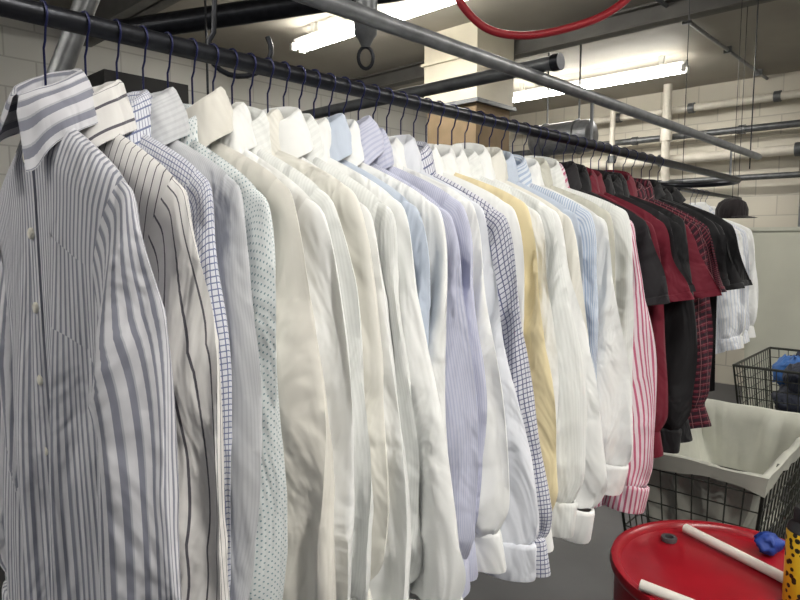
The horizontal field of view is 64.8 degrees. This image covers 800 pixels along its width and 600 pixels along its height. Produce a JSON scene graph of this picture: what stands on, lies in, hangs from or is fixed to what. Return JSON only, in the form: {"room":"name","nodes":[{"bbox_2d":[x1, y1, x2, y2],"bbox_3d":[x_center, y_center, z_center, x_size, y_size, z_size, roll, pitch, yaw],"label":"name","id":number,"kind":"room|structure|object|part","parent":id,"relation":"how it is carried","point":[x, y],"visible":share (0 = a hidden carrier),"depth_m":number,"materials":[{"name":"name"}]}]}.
{"room":"laundry","nodes":[
{"label":"laundry","id":0,"kind":"room"},
{"bbox_2d":[0,17,427,190],"bbox_3d":[-2.195,-0.535,5.096,0.200,3.200,10.500,5,7,43],"label":"wall","id":1,"kind":"structure","parent":0,"point":[21,43],"depth_m":5.07,"materials":[{"name":"white brick"}]},
{"bbox_2d":[0,383,799,599],"bbox_3d":[0.986,1.388,2.299,8.900,0.100,10.500,5,7,43],"label":"floor","id":2,"kind":"structure","parent":0,"point":[578,571],"depth_m":2.94,"materials":[{"name":"concrete"}]},
{"bbox_2d":[87,69,188,103],"bbox_3d":[-1.200,0.098,3.193,0.782,2.300,0.860,5,7,43],"label":"machine","id":3,"kind":"object","parent":2,"relation":"on","point":[132,82],"visible":0.04,"depth_m":2.88,"materials":[{"name":"metal"}]},
{"bbox_2d":[610,520,784,599],"bbox_3d":[0.692,0.993,1.363,0.478,0.864,0.478,5,7,43],"label":"drum","id":4,"kind":"object","parent":2,"relation":"on","point":[690,567],"visible":0.84,"depth_m":1.36,"materials":[{"name":"metal"}]},
{"bbox_2d":[639,579,694,599],"bbox_3d":[0.548,0.571,1.179,0.193,0.032,0.021,4,7,38],"label":"tube","id":5,"kind":"object","parent":4,"relation":"on","point":[645,586],"visible":1,"depth_m":1.21,"materials":[{"name":"white plastic"}]},
{"bbox_2d":[661,533,676,543],"bbox_3d":[0.628,0.557,1.470,0.036,0.010,0.036,5,7,43],"label":"metal ring","id":6,"kind":"object","parent":4,"relation":"on","point":[668,538],"visible":1,"depth_m":1.46,"materials":[{"name":"paint"}]},
{"bbox_2d":[682,524,782,582],"bbox_3d":[0.739,0.558,1.384,0.022,0.022,0.272,-2,6,-24],"label":"tube","id":7,"kind":"object","parent":4,"relation":"on","point":[737,554],"visible":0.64,"depth_m":1.38,"materials":[{"name":"white plastic"}]},
{"bbox_2d":[753,531,784,555],"bbox_3d":[0.821,0.544,1.410,0.065,0.048,0.061,-1,6,-14],"label":"rag","id":8,"kind":"object","parent":4,"relation":"on","point":[768,543],"visible":0.98,"depth_m":1.39,"materials":[{"name":"blue fabric"}]},
{"bbox_2d":[782,503,799,599],"bbox_3d":[0.772,0.489,1.198,0.070,0.195,0.070,5,7,43],"label":"spray can","id":9,"kind":"object","parent":4,"relation":"on","point":[790,588],"visible":1,"depth_m":1.19,"materials":[{"name":"yellow metal"}]},
{"bbox_2d":[621,399,799,539],"bbox_3d":[1.281,0.908,2.527,0.525,0.814,0.929,5,7,43],"label":"cart","id":10,"kind":"object","parent":2,"relation":"on","point":[736,470],"visible":0.54,"depth_m":2.31,"materials":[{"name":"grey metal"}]},
{"bbox_2d":[732,347,799,486],"bbox_3d":[2.544,0.756,3.904,0.694,0.855,0.879,5,7,43],"label":"cart","id":11,"kind":"object","parent":2,"relation":"on","point":[786,371],"visible":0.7,"depth_m":3.80,"materials":[{"name":"grey metal"}]},
{"bbox_2d":[742,227,799,409],"bbox_3d":[3.324,0.252,5.004,0.940,1.650,0.655,5,7,43],"label":"partition panel","id":12,"kind":"object","parent":2,"relation":"on","point":[777,249],"visible":0.42,"depth_m":4.92,"materials":[{"name":"paint"}]},
{"bbox_2d":[798,163,799,226],"bbox_3d":[3.823,-0.495,5.986,0.130,2.950,0.127,5,7,43],"label":"vertical pipe","id":13,"kind":"object","parent":2,"relation":"on","point":[799,163],"visible":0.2,"depth_m":5.95,"materials":[{"name":"metal"}]},
{"bbox_2d":[34,0,799,115],"bbox_3d":[0.986,-1.897,1.986,8.900,0.100,10.500,5,7,43],"label":"ceiling","id":14,"kind":"structure","parent":0,"point":[778,30],"depth_m":5.29,"materials":[{"name":"paint"}]},
{"bbox_2d":[15,0,99,152],"bbox_3d":[-0.745,-1.069,1.504,0.377,1.462,0.053,-2,6,-16],"label":"pipe","id":15,"kind":"object","parent":14,"relation":"attached to","point":[68,48],"visible":0.28,"depth_m":1.51,"materials":[{"name":"metal"}]},
{"bbox_2d":[83,0,180,46],"bbox_3d":[-1.081,-1.875,3.444,3.500,0.220,0.160,5,7,43],"label":"ceiling beam","id":16,"kind":"structure","parent":14,"relation":"attached to","point":[108,9],"depth_m":4.03,"materials":[{"name":"grey paint"}]},
{"bbox_2d":[204,0,208,94],"bbox_3d":[-0.826,-1.334,2.666,0.010,1.150,0.010,5,7,43],"label":"suspension rod","id":17,"kind":"object","parent":14,"relation":"hanging from","point":[205,2],"visible":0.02,"depth_m":2.68,"materials":[{"name":"metal"}]},
{"bbox_2d":[0,0,740,187],"bbox_3d":[-0.157,-0.405,1.339,0.386,0.027,4.993,5,7,43],"label":"rail","id":18,"kind":"object","parent":17,"relation":"hanging from","point":[29,11],"visible":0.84,"depth_m":1.02,"materials":[{"name":"metal"}]},
{"bbox_2d":[0,0,180,599],"bbox_3d":[-0.433,0.110,0.810,0.565,0.958,0.111,5,7,42],"label":"dress shirt","id":19,"kind":"object","parent":18,"relation":"hanging from","point":[89,472],"visible":0.98,"depth_m":0.72,"materials":[{"name":"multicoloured fabric"}]},
{"bbox_2d":[79,10,229,599],"bbox_3d":[-0.406,0.115,0.852,0.568,0.977,0.100,5,7,42],"label":"dress shirt","id":20,"kind":"object","parent":18,"relation":"hanging from","point":[165,219],"visible":0.21,"depth_m":0.69,"materials":[{"name":"fabric"}]},
{"bbox_2d":[113,18,231,592],"bbox_3d":[-0.396,0.101,0.899,0.553,0.958,0.103,5,8,45],"label":"dress shirt","id":21,"kind":"object","parent":18,"relation":"hanging from","point":[198,188],"visible":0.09,"depth_m":0.71,"materials":[{"name":"fabric"}]},
{"bbox_2d":[139,25,261,599],"bbox_3d":[-0.358,0.099,0.910,0.517,0.955,0.106,5,7,42],"label":"dress shirt","id":22,"kind":"object","parent":18,"relation":"hanging from","point":[169,116],"visible":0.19,"depth_m":0.74,"materials":[{"name":"grey fabric"}]},
{"bbox_2d":[164,31,287,599],"bbox_3d":[-0.331,0.105,0.932,0.513,0.972,0.103,5,7,43],"label":"dress shirt","id":23,"kind":"object","parent":18,"relation":"hanging from","point":[268,579],"visible":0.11,"depth_m":0.78,"materials":[{"name":"fabric"}]},
{"bbox_2d":[186,38,335,599],"bbox_3d":[-0.303,0.098,0.959,0.574,0.962,0.103,5,7,43],"label":"dress shirt","id":24,"kind":"object","parent":18,"relation":"hanging from","point":[310,574],"visible":0.16,"depth_m":0.79,"materials":[{"name":"white fabric"}]},
{"bbox_2d":[210,43,354,599],"bbox_3d":[-0.276,0.094,0.983,0.550,0.959,0.103,5,7,42],"label":"dress shirt","id":25,"kind":"object","parent":18,"relation":"hanging from","point":[320,261],"visible":0.1,"depth_m":0.81,"materials":[{"name":"white fabric"}]},
{"bbox_2d":[229,48,373,599],"bbox_3d":[-0.247,0.097,1.001,0.552,0.968,0.102,4,7,38],"label":"dress shirt","id":26,"kind":"object","parent":18,"relation":"hanging from","point":[364,506],"visible":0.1,"depth_m":0.84,"materials":[{"name":"white fabric"}]},
{"bbox_2d":[247,52,388,599],"bbox_3d":[-0.231,0.088,1.030,0.539,0.956,0.103,4,7,39],"label":"dress shirt","id":27,"kind":"object","parent":18,"relation":"hanging from","point":[346,203],"visible":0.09,"depth_m":0.87,"materials":[{"name":"white fabric"}]},
{"bbox_2d":[262,57,411,599],"bbox_3d":[-0.207,0.089,1.051,0.595,0.962,0.099,5,7,42],"label":"dress shirt","id":28,"kind":"object","parent":18,"relation":"hanging from","point":[391,582],"visible":0.16,"depth_m":0.89,"materials":[{"name":"white fabric"}]},
{"bbox_2d":[281,61,422,592],"bbox_3d":[-0.187,0.087,1.073,0.556,0.961,0.110,5,7,41],"label":"dress shirt","id":29,"kind":"object","parent":18,"relation":"hanging from","point":[383,218],"visible":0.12,"depth_m":0.91,"materials":[{"name":"white fabric"}]},
{"bbox_2d":[312,69,430,589],"bbox_3d":[-0.154,0.075,1.132,0.532,0.949,0.106,5,7,40],"label":"dress shirt","id":30,"kind":"object","parent":18,"relation":"hanging from","point":[341,146],"visible":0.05,"depth_m":0.96,"materials":[{"name":"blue fabric"}]},
{"bbox_2d":[297,65,465,599],"bbox_3d":[-0.139,0.080,1.079,0.644,0.949,0.102,4,7,38],"label":"dress shirt","id":31,"kind":"object","parent":18,"relation":"hanging from","point":[442,576],"visible":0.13,"depth_m":0.90,"materials":[{"name":"white fabric"}]},
{"bbox_2d":[327,73,447,449],"bbox_3d":[-0.139,0.073,1.163,0.590,0.950,0.109,5,7,40],"label":"dress shirt","id":32,"kind":"object","parent":18,"relation":"hanging from","point":[431,216],"visible":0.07,"depth_m":0.97,"materials":[{"name":"white fabric"}]},
{"bbox_2d":[341,77,477,597],"bbox_3d":[-0.099,0.078,1.176,0.595,0.964,0.101,5,7,40],"label":"dress shirt","id":33,"kind":"object","parent":18,"relation":"hanging from","point":[460,386],"visible":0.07,"depth_m":1.00,"materials":[{"name":"purple fabric"}]},
{"bbox_2d":[357,80,486,581],"bbox_3d":[-0.075,0.081,1.202,0.582,0.974,0.104,5,7,41],"label":"dress shirt","id":34,"kind":"object","parent":18,"relation":"hanging from","point":[385,160],"visible":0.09,"depth_m":1.02,"materials":[{"name":"purple fabric"}]},
{"bbox_2d":[372,84,509,573],"bbox_3d":[-0.034,0.061,1.218,0.579,0.938,0.100,5,7,41],"label":"dress shirt","id":35,"kind":"object","parent":18,"relation":"hanging from","point":[494,502],"visible":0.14,"depth_m":1.05,"materials":[{"name":"white fabric"}]},
{"bbox_2d":[385,87,538,581],"bbox_3d":[-0.004,0.067,1.237,0.611,0.954,0.100,5,7,41],"label":"dress shirt","id":36,"kind":"object","parent":18,"relation":"hanging from","point":[519,530],"visible":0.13,"depth_m":1.07,"materials":[{"name":"white fabric"}]},
{"bbox_2d":[413,94,523,329],"bbox_3d":[0.031,0.059,1.313,0.516,0.952,0.109,5,7,40],"label":"dress shirt","id":37,"kind":"object","parent":18,"relation":"hanging from","point":[497,203],"visible":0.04,"depth_m":1.15,"materials":[{"name":"white fabric"}]},
{"bbox_2d":[399,91,551,577],"bbox_3d":[0.019,0.058,1.271,0.631,0.941,0.105,5,7,40],"label":"dress shirt","id":38,"kind":"object","parent":18,"relation":"hanging from","point":[499,233],"visible":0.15,"depth_m":1.11,"materials":[{"name":"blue fabric with dark blue check"}]},
{"bbox_2d":[425,97,557,552],"bbox_3d":[0.072,0.068,1.331,0.575,0.973,0.106,5,7,40],"label":"dress shirt","id":39,"kind":"object","parent":18,"relation":"hanging from","point":[533,333],"visible":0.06,"depth_m":1.17,"materials":[{"name":"beige fabric"}]},
{"bbox_2d":[435,100,558,423],"bbox_3d":[0.088,0.047,1.361,0.568,0.936,0.108,5,7,41],"label":"dress shirt","id":40,"kind":"object","parent":18,"relation":"hanging from","point":[463,165],"visible":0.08,"depth_m":1.18,"materials":[{"name":"white fabric"}]},
{"bbox_2d":[450,104,586,538],"bbox_3d":[0.130,0.050,1.391,0.599,0.948,0.109,5,7,42],"label":"dress shirt","id":41,"kind":"object","parent":18,"relation":"hanging from","point":[572,402],"visible":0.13,"depth_m":1.21,"materials":[{"name":"white fabric"}]},
{"bbox_2d":[452,107,606,543],"bbox_3d":[0.177,0.052,1.408,0.101,0.955,0.605,-5,8,-44],"label":"dress shirt","id":42,"kind":"object","parent":18,"relation":"hanging from","point":[592,491],"visible":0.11,"depth_m":1.24,"materials":[{"name":"white fabric"}]},
{"bbox_2d":[477,111,588,340],"bbox_3d":[0.189,0.053,1.469,0.103,0.969,0.567,-5,8,-44],"label":"dress shirt","id":43,"kind":"object","parent":18,"relation":"hanging from","point":[499,164],"visible":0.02,"depth_m":1.30,"materials":[{"name":"white fabric"}]},
{"bbox_2d":[489,114,583,294],"bbox_3d":[0.204,0.044,1.512,0.108,0.960,0.542,-5,8,-44],"label":"dress shirt","id":44,"kind":"object","parent":18,"relation":"hanging from","point":[512,170],"visible":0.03,"depth_m":1.38,"materials":[{"name":"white fabric"}]},
{"bbox_2d":[501,117,598,380],"bbox_3d":[0.235,0.051,1.554,0.540,0.981,0.104,5,7,42],"label":"dress shirt","id":45,"kind":"object","parent":18,"relation":"hanging from","point":[586,223],"visible":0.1,"depth_m":1.37,"materials":[{"name":"blue fabric"}]},
{"bbox_2d":[523,122,615,295],"bbox_3d":[0.297,0.038,1.630,0.529,0.971,0.102,5,7,41],"label":"dress shirt","id":46,"kind":"object","parent":18,"relation":"hanging from","point":[545,170],"visible":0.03,"depth_m":1.48,"materials":[{"name":"white fabric"}]},
{"bbox_2d":[512,119,632,495],"bbox_3d":[0.282,0.043,1.572,0.618,0.969,0.104,5,7,40],"label":"dress shirt","id":47,"kind":"object","parent":18,"relation":"hanging from","point":[613,376],"visible":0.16,"depth_m":1.40,"materials":[{"name":"white fabric"}]},
{"bbox_2d":[524,125,633,393],"bbox_3d":[0.339,0.020,1.659,0.561,0.939,0.105,5,7,40],"label":"dress shirt","id":48,"kind":"object","parent":18,"relation":"hanging from","point":[622,230],"visible":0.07,"depth_m":1.49,"materials":[{"name":"white fabric"}]},
{"bbox_2d":[541,127,656,513],"bbox_3d":[0.384,0.048,1.673,0.589,0.997,0.104,5,7,41],"label":"dress shirt","id":49,"kind":"object","parent":18,"relation":"hanging from","point":[633,498],"visible":0.12,"depth_m":1.51,"materials":[{"name":"pink fabric"}]},
{"bbox_2d":[553,130,669,305],"bbox_3d":[0.416,0.022,1.726,0.627,0.958,0.104,4,7,38],"label":"dress shirt","id":50,"kind":"object","parent":18,"relation":"hanging from","point":[655,287],"visible":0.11,"depth_m":1.53,"materials":[{"name":"black fabric"}]},
{"bbox_2d":[559,132,668,305],"bbox_3d":[0.448,0.025,1.763,0.581,0.969,0.107,5,7,41],"label":"dress shirt","id":51,"kind":"object","parent":18,"relation":"hanging from","point":[584,177],"visible":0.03,"depth_m":1.68,"materials":[{"name":"black fabric"}]},
{"bbox_2d":[572,135,667,457],"bbox_3d":[0.492,0.005,1.789,0.537,0.935,0.107,5,7,42],"label":"dress shirt","id":52,"kind":"object","parent":18,"relation":"hanging from","point":[656,312],"visible":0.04,"depth_m":1.64,"materials":[{"name":"red fabric"}]},
{"bbox_2d":[580,137,694,301],"bbox_3d":[0.532,0.023,1.827,0.102,0.977,0.614,-5,8,-44],"label":"dress shirt","id":53,"kind":"object","parent":18,"relation":"hanging from","point":[678,287],"visible":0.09,"depth_m":1.65,"materials":[{"name":"red fabric"}]},
{"bbox_2d":[590,139,695,291],"bbox_3d":[0.554,-0.003,1.888,0.106,0.937,0.627,-5,7,-43],"label":"dress shirt","id":54,"kind":"object","parent":18,"relation":"hanging from","point":[606,177],"visible":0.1,"depth_m":1.72,"materials":[{"name":"black fabric"}]},
{"bbox_2d":[598,141,697,453],"bbox_3d":[0.598,-0.003,1.917,0.586,0.943,0.106,5,7,41],"label":"dress shirt","id":55,"kind":"object","parent":18,"relation":"hanging from","point":[681,344],"visible":0.15,"depth_m":1.75,"materials":[{"name":"black fabric"}]},
{"bbox_2d":[606,143,692,442],"bbox_3d":[0.630,-0.004,1.951,0.552,0.947,0.107,5,8,44],"label":"dress shirt","id":56,"kind":"object","parent":18,"relation":"hanging from","point":[686,436],"visible":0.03,"depth_m":1.80,"materials":[{"name":"black fabric"}]},
{"bbox_2d":[603,145,721,297],"bbox_3d":[0.673,-0.006,1.984,0.112,0.949,0.622,-5,8,-44],"label":"dress shirt","id":57,"kind":"object","parent":18,"relation":"hanging from","point":[705,285],"visible":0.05,"depth_m":1.81,"materials":[{"name":"red fabric"}]},
{"bbox_2d":[622,147,712,428],"bbox_3d":[0.714,-0.018,2.042,0.576,0.936,0.105,5,7,40],"label":"dress shirt","id":58,"kind":"object","parent":18,"relation":"hanging from","point":[698,418],"visible":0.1,"depth_m":1.88,"materials":[{"name":"red fabric"}]},
{"bbox_2d":[631,150,726,291],"bbox_3d":[0.766,-0.009,2.086,0.579,0.963,0.100,5,8,44],"label":"dress shirt","id":59,"kind":"object","parent":18,"relation":"hanging from","point":[712,262],"visible":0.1,"depth_m":1.92,"materials":[{"name":"red fabric"}]},
{"bbox_2d":[641,152,729,285],"bbox_3d":[0.809,-0.069,2.145,0.572,0.853,0.107,4,7,39],"label":"dress shirt","id":60,"kind":"object","parent":18,"relation":"hanging from","point":[658,191],"visible":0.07,"depth_m":1.98,"materials":[{"name":"black fabric"}]},
{"bbox_2d":[649,154,744,404],"bbox_3d":[0.854,-0.053,2.197,0.625,0.895,0.105,4,7,38],"label":"dress shirt","id":61,"kind":"object","parent":18,"relation":"hanging from","point":[736,282],"visible":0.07,"depth_m":2.03,"materials":[{"name":"black fabric"}]},
{"bbox_2d":[657,156,752,391],"bbox_3d":[0.919,-0.079,2.241,0.594,0.852,0.106,4,7,38],"label":"dress shirt","id":62,"kind":"object","parent":18,"relation":"hanging from","point":[728,229],"visible":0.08,"depth_m":2.12,"materials":[{"name":"black fabric"}]},
{"bbox_2d":[206,0,273,78],"bbox_3d":[-0.363,-1.142,1.371,0.111,1.286,0.111,5,7,43],"label":"ceiling hook","id":63,"kind":"object","parent":14,"relation":"hanging from","point":[214,2],"depth_m":1.42,"materials":[{"name":"grey metal"}]},
{"bbox_2d":[118,0,404,35],"bbox_3d":[-0.324,-1.553,2.856,1.982,0.750,0.120,0,5,1],"label":"duct pipe","id":64,"kind":"object","parent":14,"relation":"attached to","point":[244,12],"visible":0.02,"depth_m":2.84,"materials":[{"name":"metal"}]},
{"bbox_2d":[290,20,354,53],"label":"fluorescent light fixture","id":65,"kind":"object","parent":14,"relation":"attached to","point":[315,35],"depth_m":4.73,"materials":[{"name":"white"}]},
{"bbox_2d":[354,0,376,70],"bbox_3d":[-0.084,-1.179,1.491,0.058,1.235,0.057,5,7,43],"label":"hook","id":66,"kind":"object","parent":14,"relation":"hanging from","point":[365,35],"visible":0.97,"depth_m":1.53,"materials":[{"name":"paint"}]},
{"bbox_2d":[378,0,455,19],"label":"fluorescent light fixture","id":67,"kind":"object","parent":14,"relation":"attached to","point":[402,7],"depth_m":4.11,"materials":[{"name":"white"}]},
{"bbox_2d":[421,22,515,151],"bbox_3d":[0.562,-1.631,5.156,0.570,1.030,0.540,5,7,43],"label":"column","id":68,"kind":"structure","parent":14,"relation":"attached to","point":[496,98],"depth_m":4.96,"materials":[{"name":"paint"}]},
{"bbox_2d":[513,83,562,102],"label":"fluorescent light fixture","id":69,"kind":"object","parent":14,"relation":"attached to","point":[540,92],"depth_m":6.58,"materials":[{"name":"white"}]},
{"bbox_2d":[455,0,630,39],"bbox_3d":[0.465,-1.435,2.372,1.202,0.876,0.077,0,5,-4],"label":"hose","id":70,"kind":"object","parent":14,"relation":"hanging from","point":[516,35],"visible":1,"depth_m":2.40,"materials":[{"name":"red rubber"}]},
{"bbox_2d":[528,45,597,156],"bbox_3d":[1.399,-1.706,5.395,0.600,0.927,0.294,5,7,43],"label":"water tank","id":71,"kind":"object","parent":14,"relation":"attached to","point":[581,128],"visible":0.64,"depth_m":5.31,"materials":[{"name":"metal"}]},
{"bbox_2d":[350,0,775,87],"bbox_3d":[2.589,-1.940,3.708,8.500,0.140,0.120,5,7,43],"label":"ceiling beam","id":72,"kind":"structure","parent":14,"relation":"attached to","point":[651,15],"depth_m":4.64,"materials":[{"name":"grey paint"}]},
{"bbox_2d":[607,110,615,169],"bbox_3d":[2.400,-1.635,7.143,0.090,1.000,0.090,5,7,43],"label":"vertical pipe","id":73,"kind":"object","parent":14,"relation":"hanging from","point":[612,158],"visible":0.64,"depth_m":7.10,"materials":[{"name":"metal"}]},
{"bbox_2d":[570,55,689,88],"label":"fluorescent light fixture","id":74,"kind":"object","parent":14,"relation":"attached to","point":[662,69],"depth_m":5.82,"materials":[{"name":"white"}]},
{"bbox_2d":[660,83,672,180],"bbox_3d":[2.849,-1.781,6.729,0.120,1.010,0.148,5,7,43],"label":"vertical pipe","id":75,"kind":"object","parent":14,"relation":"attached to","point":[665,134],"visible":0.76,"depth_m":6.68,"materials":[{"name":"white metal"}]},
{"bbox_2d":[682,0,689,182],"bbox_3d":[1.541,-1.296,3.378,0.004,1.361,0.004,5,7,43],"label":"suspension rod","id":76,"kind":"object","parent":14,"relation":"hanging from","point":[689,0],"visible":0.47,"depth_m":3.39,"materials":[{"name":"metal"}]},
{"bbox_2d":[655,0,768,79],"bbox_3d":[1.960,-2.058,4.493,0.060,0.055,5.100,5,7,43],"label":"conduit","id":77,"kind":"object","parent":14,"relation":"attached to","point":[727,49],"depth_m":5.24,"materials":[{"name":"grey metal"}]},
{"bbox_2d":[715,6,757,217],"bbox_3d":[1.754,-1.193,3.216,0.201,1.535,0.170,5,7,43],"label":"cap","id":78,"kind":"object","parent":14,"relation":"hanging from","point":[732,207],"visible":0.96,"depth_m":3.24,"materials":[{"name":"black fabric"}]},
{"bbox_2d":[738,6,747,193],"bbox_3d":[2.257,-1.368,4.142,0.004,1.361,0.004,5,7,43],"label":"suspension rod","id":79,"kind":"object","parent":14,"relation":"hanging from","point":[747,6],"visible":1,"depth_m":4.14,"materials":[{"name":"metal"}]},
{"bbox_2d":[677,188,741,198],"bbox_3d":[1.899,-0.642,3.826,0.024,0.024,1.150,5,7,43],"label":"rail","id":80,"kind":"object","parent":79,"relation":"hanging from","point":[688,190],"visible":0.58,"depth_m":3.71,"materials":[{"name":"metal"}]},
{"bbox_2d":[689,189,745,348],"bbox_3d":[1.692,-0.156,3.644,0.571,0.967,0.102,2,6,21],"label":"dress shirt","id":81,"kind":"object","parent":80,"relation":"hanging from","point":[703,205],"visible":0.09,"depth_m":3.56,"materials":[{"name":"white fabric"}]},
{"bbox_2d":[690,188,745,353],"bbox_3d":[1.646,-0.151,3.583,0.577,0.964,0.108,2,6,23],"label":"dress shirt","id":82,"kind":"object","parent":80,"relation":"hanging from","point":[730,314],"visible":0.19,"depth_m":3.50,"materials":[{"name":"white fabric"}]},
{"bbox_2d":[689,190,749,343],"bbox_3d":[1.761,-0.167,3.709,0.567,0.955,0.102,2,6,23],"label":"dress shirt","id":83,"kind":"object","parent":80,"relation":"hanging from","point":[746,262],"visible":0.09,"depth_m":3.62,"materials":[{"name":"white fabric"}]},
{"bbox_2d":[705,190,757,337],"bbox_3d":[1.823,-0.170,3.773,0.581,0.962,0.113,2,6,23],"label":"dress shirt","id":84,"kind":"object","parent":80,"relation":"hanging from","point":[753,289],"visible":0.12,"depth_m":3.67,"materials":[{"name":"white fabric"}]},
{"bbox_2d":[749,0,758,168],"bbox_3d":[1.732,-1.296,3.061,0.006,1.300,0.006,5,7,43],"label":"suspension rod","id":85,"kind":"object","parent":14,"relation":"hanging from","point":[758,0],"visible":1,"depth_m":3.08,"materials":[{"name":"metal"}]},
{"bbox_2d":[292,0,761,174],"bbox_3d":[0.029,-0.481,1.266,0.031,0.138,5.150,5,7,43],"label":"pipe","id":86,"kind":"object","parent":85,"relation":"hanging from","point":[353,11],"depth_m":1.45,"materials":[{"name":"grey metal"}]},
{"bbox_2d":[301,53,564,118],"bbox_3d":[-0.229,-0.656,2.171,1.732,0.042,0.041,5,7,43],"label":"crossbar","id":87,"kind":"object","parent":86,"relation":"on","point":[554,62],"visible":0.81,"depth_m":1.80,"materials":[{"name":"paint"}]},
{"bbox_3d":[0.557,-0.518,1.832,0.009,0.105,0.009,-2,6,-24],"label":"rail bracket","id":88,"kind":"part","parent":86,"relation":"part of","materials":[{"name":"grey metal"}]},
{"bbox_3d":[1.478,-0.612,2.815,0.009,0.105,0.009,-2,6,-24],"label":"rail bracket","id":89,"kind":"part","parent":86,"relation":"part of","materials":[{"name":"grey metal"}]},
{"bbox_2d":[509,70,799,385],"bbox_3d":[4.498,-0.611,5.892,8.500,3.200,0.200,5,7,43],"label":"wall","id":90,"kind":"structure","parent":0,"point":[775,202],"depth_m":6.66,"materials":[{"name":"white brick"}]},
{"bbox_2d":[512,89,799,134],"bbox_3d":[3.430,-2.010,6.449,5.200,0.108,0.253,5,7,43],"label":"pipe","id":91,"kind":"object","parent":90,"relation":"attached to","point":[776,96],"visible":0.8,"depth_m":6.46,"materials":[{"name":"metal"}]},
{"bbox_2d":[513,120,799,155],"bbox_3d":[3.432,-1.732,6.478,5.200,0.094,0.246,5,7,43],"label":"pipe","id":92,"kind":"object","parent":90,"relation":"attached to","point":[632,141],"visible":0.73,"depth_m":6.47,"materials":[{"name":"metal"}]},
{"bbox_2d":[578,142,799,169],"bbox_3d":[3.432,-1.493,6.501,5.200,0.135,0.246,5,7,43],"label":"pipe","id":93,"kind":"object","parent":90,"relation":"attached to","point":[793,149],"visible":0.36,"depth_m":6.56,"materials":[{"name":"metal"}]},
{"bbox_2d":[658,171,799,182],"bbox_3d":[3.441,-1.255,6.533,5.200,0.081,0.220,5,7,43],"label":"pipe","id":94,"kind":"object","parent":90,"relation":"attached to","point":[795,174],"visible":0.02,"depth_m":6.33,"materials":[{"name":"metal"}]}
]}

